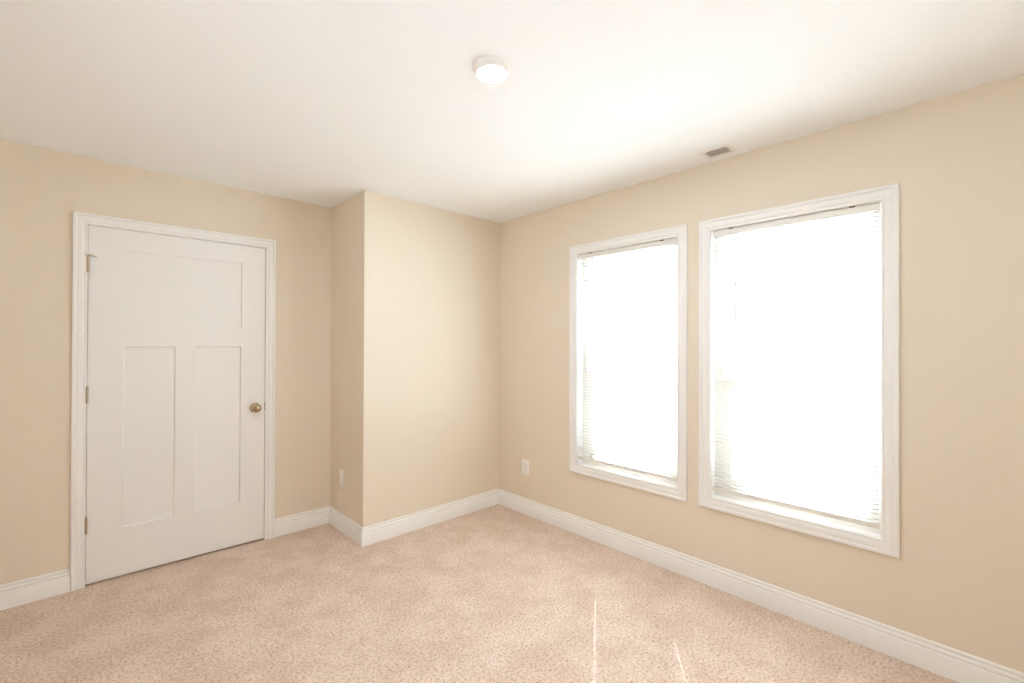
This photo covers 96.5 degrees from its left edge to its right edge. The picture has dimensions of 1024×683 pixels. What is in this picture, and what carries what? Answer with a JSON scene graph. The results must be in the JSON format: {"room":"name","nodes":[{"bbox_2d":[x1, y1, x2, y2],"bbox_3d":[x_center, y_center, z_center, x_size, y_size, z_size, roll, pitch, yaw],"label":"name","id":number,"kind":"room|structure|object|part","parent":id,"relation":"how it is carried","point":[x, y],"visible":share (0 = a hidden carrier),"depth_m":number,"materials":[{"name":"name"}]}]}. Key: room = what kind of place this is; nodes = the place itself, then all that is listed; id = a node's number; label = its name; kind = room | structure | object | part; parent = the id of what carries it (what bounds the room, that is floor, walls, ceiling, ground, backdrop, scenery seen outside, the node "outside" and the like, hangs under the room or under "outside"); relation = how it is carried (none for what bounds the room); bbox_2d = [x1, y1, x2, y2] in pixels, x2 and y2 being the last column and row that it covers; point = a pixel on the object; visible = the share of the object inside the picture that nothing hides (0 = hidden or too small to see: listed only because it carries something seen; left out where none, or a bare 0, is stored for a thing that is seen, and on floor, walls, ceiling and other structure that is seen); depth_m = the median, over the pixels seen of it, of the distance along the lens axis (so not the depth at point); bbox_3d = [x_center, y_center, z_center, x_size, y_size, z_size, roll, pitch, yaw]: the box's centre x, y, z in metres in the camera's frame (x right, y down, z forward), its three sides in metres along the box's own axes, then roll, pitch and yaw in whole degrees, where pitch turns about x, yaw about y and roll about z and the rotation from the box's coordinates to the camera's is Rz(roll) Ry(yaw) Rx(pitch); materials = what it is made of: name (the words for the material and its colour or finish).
{"room":"empty bedroom","nodes":[
{"label":"empty bedroom","id":0,"kind":"room"},
{"bbox_2d":[0,139,331,584],"bbox_3d":[-2.292,0.172,2.770,2.338,2.427,0.120,0,0,-43],"label":"wall","id":1,"kind":"structure","parent":0,"point":[41,189],"depth_m":2.53,"materials":[{"name":"beige paint"}]},
{"bbox_2d":[0,568,69,610],"bbox_3d":[-2.731,1.319,2.262,0.776,0.126,0.015,0,0,-43],"label":"baseboard","id":2,"kind":"structure","parent":1,"relation":"attached to","point":[13,594],"depth_m":2.43,"materials":[{"name":"white paint"}]},
{"bbox_2d":[70,211,275,591],"bbox_3d":[-2.106,0.333,2.933,1.041,2.108,0.138,0,0,-43],"label":"door frame","id":3,"kind":"structure","parent":1,"relation":"attached to","point":[81,221],"depth_m":2.57,"materials":[{"name":"white paint"}]},
{"bbox_3d":[-2.109,0.364,2.936,0.917,2.046,0.034,0,0,-43],"label":"door stop moulding","id":4,"kind":"part","parent":3,"relation":"part of","materials":[{"name":"white paint"}]},
{"bbox_2d":[84,225,264,583],"bbox_3d":[-2.064,0.359,2.878,0.930,2.032,0.104,0,0,-43],"label":"door","id":5,"kind":"structure","parent":1,"relation":"in","point":[175,388],"depth_m":2.85,"materials":[{"name":"white paint"}]},
{"bbox_3d":[-1.759,0.459,3.141,0.066,0.066,0.069,0,0,-43],"label":"knob","id":6,"kind":"part","parent":5,"relation":"part of","materials":[{"name":"gold metal"}]},
{"bbox_2d":[274,506,329,537],"bbox_3d":[-1.544,1.328,3.380,0.401,0.126,0.015,0,0,-43],"label":"baseboard","id":7,"kind":"structure","parent":1,"relation":"attached to","point":[289,524],"depth_m":3.36,"materials":[{"name":"white paint"}]},
{"bbox_2d":[330,194,356,521],"bbox_3d":[-1.244,0.179,3.450,0.120,2.427,0.567,0,0,-43],"label":"wall","id":8,"kind":"structure","parent":0,"point":[344,214],"depth_m":3.35,"materials":[{"name":"beige paint"}]},
{"bbox_2d":[339,468,343,486],"bbox_3d":[-1.260,1.004,3.367,0.008,0.123,0.078,0,0,-43],"label":"wall outlet","id":9,"kind":"object","parent":8,"relation":"attached to","point":[341,472],"visible":1,"depth_m":3.36,"materials":[{"name":"white plastic"}]},
{"bbox_2d":[329,506,362,546],"bbox_3d":[-1.210,1.329,3.305,0.015,0.126,0.582,0,0,-43],"label":"baseboard","id":10,"kind":"structure","parent":8,"relation":"attached to","point":[348,527],"depth_m":3.28,"materials":[{"name":"white paint"}]},
{"bbox_2d":[355,190,498,526],"bbox_3d":[-0.545,0.182,3.636,1.392,2.427,0.120,0,0,-43],"label":"wall","id":11,"kind":"structure","parent":0,"point":[427,287],"depth_m":3.44,"materials":[{"name":"beige paint"}]},
{"bbox_2d":[362,489,497,546],"bbox_3d":[-0.567,1.332,3.521,1.247,0.126,0.015,0,0,-43],"label":"baseboard","id":12,"kind":"structure","parent":11,"relation":"attached to","point":[391,528],"depth_m":3.44,"materials":[{"name":"white paint"}]},
{"bbox_2d":[0,504,957,682],"bbox_3d":[-0.533,1.413,1.878,3.770,0.050,5.287,0,0,-43],"label":"floor","id":13,"kind":"structure","parent":0,"point":[497,593],"depth_m":2.25,"materials":[{"name":"carpet"}]},
{"bbox_2d":[0,0,1023,222],"bbox_3d":[-0.525,-1.089,1.890,3.770,0.100,5.287,0,0,-43],"label":"ceiling","id":14,"kind":"structure","parent":0,"point":[326,103],"depth_m":1.84,"materials":[{"name":"white paint"}]},
{"bbox_2d":[473,55,510,82],"bbox_3d":[-0.077,-1.024,1.730,0.145,0.029,0.145,0,0,-43],"label":"ceiling light","id":15,"kind":"object","parent":14,"relation":"in","point":[490,68],"visible":1,"depth_m":1.70,"materials":[{"name":"white plastic"}]},
{"bbox_2d":[478,65,505,81],"bbox_3d":[-0.077,-1.012,1.730,0.107,0.006,0.107,0,0,-43],"label":"diffuser","id":16,"kind":"object","parent":15,"relation":"attached to","point":[487,73],"depth_m":1.72,"materials":[{"name":"white glass"}]},
{"bbox_2d":[698,143,737,158],"bbox_3d":[1.117,-1.078,2.479,0.126,0.106,0.160,0,0,-43],"label":"ceiling vent","id":17,"kind":"object","parent":14,"relation":"in","point":[724,149],"visible":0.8,"depth_m":2.48,"materials":[{"name":"white metal"}]},
{"bbox_2d":[498,73,1023,672],"bbox_3d":[1.230,0.183,2.650,0.160,2.427,3.750,0,0,-43],"label":"wall","id":18,"kind":"structure","parent":0,"point":[956,160],"depth_m":2.00,"materials":[{"name":"beige paint"}]},
{"bbox_2d":[522,459,528,475],"bbox_3d":[0.111,1.020,3.709,0.007,0.123,0.078,0,0,-43],"label":"wall plate","id":19,"kind":"object","parent":18,"relation":"attached to","point":[525,463],"visible":1,"depth_m":3.71,"materials":[{"name":"white plastic"}]},
{"bbox_2d":[569,224,687,501],"bbox_3d":[0.793,0.129,3.101,0.178,1.653,0.898,0,0,-43],"label":"window","id":20,"kind":"structure","parent":18,"relation":"in","point":[580,346],"depth_m":3.11,"materials":[{"name":"white paint"}]},
{"bbox_2d":[579,237,676,480],"bbox_3d":[0.750,0.108,3.061,0.042,1.493,0.754,0,0,-43],"label":"window blind","id":21,"kind":"object","parent":20,"relation":"attached to","point":[670,241],"visible":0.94,"depth_m":3.03,"materials":[{"name":"white plastic"}]},
{"bbox_3d":[0.563,0.096,3.237,0.001,1.403,0.001,0,0,-43],"label":"lift cord","id":22,"kind":"part","parent":21,"relation":"part of","materials":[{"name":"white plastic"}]},
{"bbox_3d":[0.599,0.116,3.230,0.028,1.443,0.004,0,0,-43],"label":"ladder cord","id":23,"kind":"part","parent":21,"relation":"part of","materials":[{"name":"white fabric"}]},
{"bbox_3d":[0.756,-0.620,3.068,0.031,0.037,0.754,0,0,-43],"label":"head rail","id":24,"kind":"part","parent":21,"relation":"part of","materials":[{"name":"white plastic"}]},
{"bbox_3d":[0.752,0.842,3.062,0.027,0.024,0.750,0,0,-43],"label":"rail","id":25,"kind":"part","parent":21,"relation":"part of","materials":[{"name":"white plastic"}]},
{"bbox_3d":[0.820,0.129,3.127,0.082,1.535,0.780,0,0,-43],"label":"frame","id":26,"kind":"part","parent":20,"relation":"part of","materials":[{"name":"white plastic"}]},
{"bbox_3d":[0.803,0.542,3.110,0.030,0.649,0.696,0,0,-43],"label":"sash","id":27,"kind":"part","parent":20,"relation":"part of","materials":[{"name":"white plastic"}]},
{"bbox_3d":[0.830,-0.184,3.137,0.030,0.832,0.696,0,0,-43],"label":"sash","id":28,"kind":"part","parent":20,"relation":"part of","materials":[{"name":"white plastic"}]},
{"bbox_2d":[498,489,1023,682],"bbox_3d":[1.162,1.334,2.584,0.015,0.126,3.750,0,0,-43],"label":"baseboard","id":29,"kind":"structure","parent":18,"relation":"attached to","point":[953,664],"depth_m":2.30,"materials":[{"name":"white paint"}]},
{"bbox_2d":[699,183,899,557],"bbox_3d":[1.458,0.128,2.394,0.178,1.653,0.897,0,0,-43],"label":"window","id":30,"kind":"structure","parent":18,"relation":"in","point":[885,540],"depth_m":2.28,"materials":[{"name":"white paint"}]},
{"bbox_2d":[713,201,879,528],"bbox_3d":[1.415,0.107,2.354,0.042,1.493,0.753,0,0,-43],"label":"window blind","id":31,"kind":"object","parent":30,"relation":"attached to","point":[875,206],"visible":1,"depth_m":2.31,"materials":[{"name":"white plastic"}]},
{"bbox_3d":[1.265,0.115,2.523,0.028,1.443,0.004,0,0,-43],"label":"ladder cord","id":32,"kind":"part","parent":31,"relation":"part of","materials":[{"name":"white fabric"}]},
{"bbox_3d":[1.421,-0.621,2.361,0.031,0.037,0.753,0,0,-43],"label":"head rail","id":33,"kind":"part","parent":31,"relation":"part of","materials":[{"name":"white plastic"}]},
{"bbox_3d":[1.417,0.841,2.355,0.027,0.024,0.749,0,0,-43],"label":"rail","id":34,"kind":"part","parent":31,"relation":"part of","materials":[{"name":"white plastic"}]},
{"bbox_3d":[1.573,0.115,2.196,0.028,1.443,0.004,0,0,-43],"label":"ladder cord","id":35,"kind":"part","parent":31,"relation":"part of","materials":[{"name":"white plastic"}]},
{"bbox_3d":[1.468,0.541,2.403,0.030,0.649,0.695,0,0,-43],"label":"sash","id":36,"kind":"part","parent":30,"relation":"part of","materials":[{"name":"white plastic"}]},
{"bbox_3d":[1.495,-0.185,2.430,0.030,0.832,0.695,0,0,-43],"label":"sash","id":37,"kind":"part","parent":30,"relation":"part of","materials":[{"name":"white plastic"}]}
]}

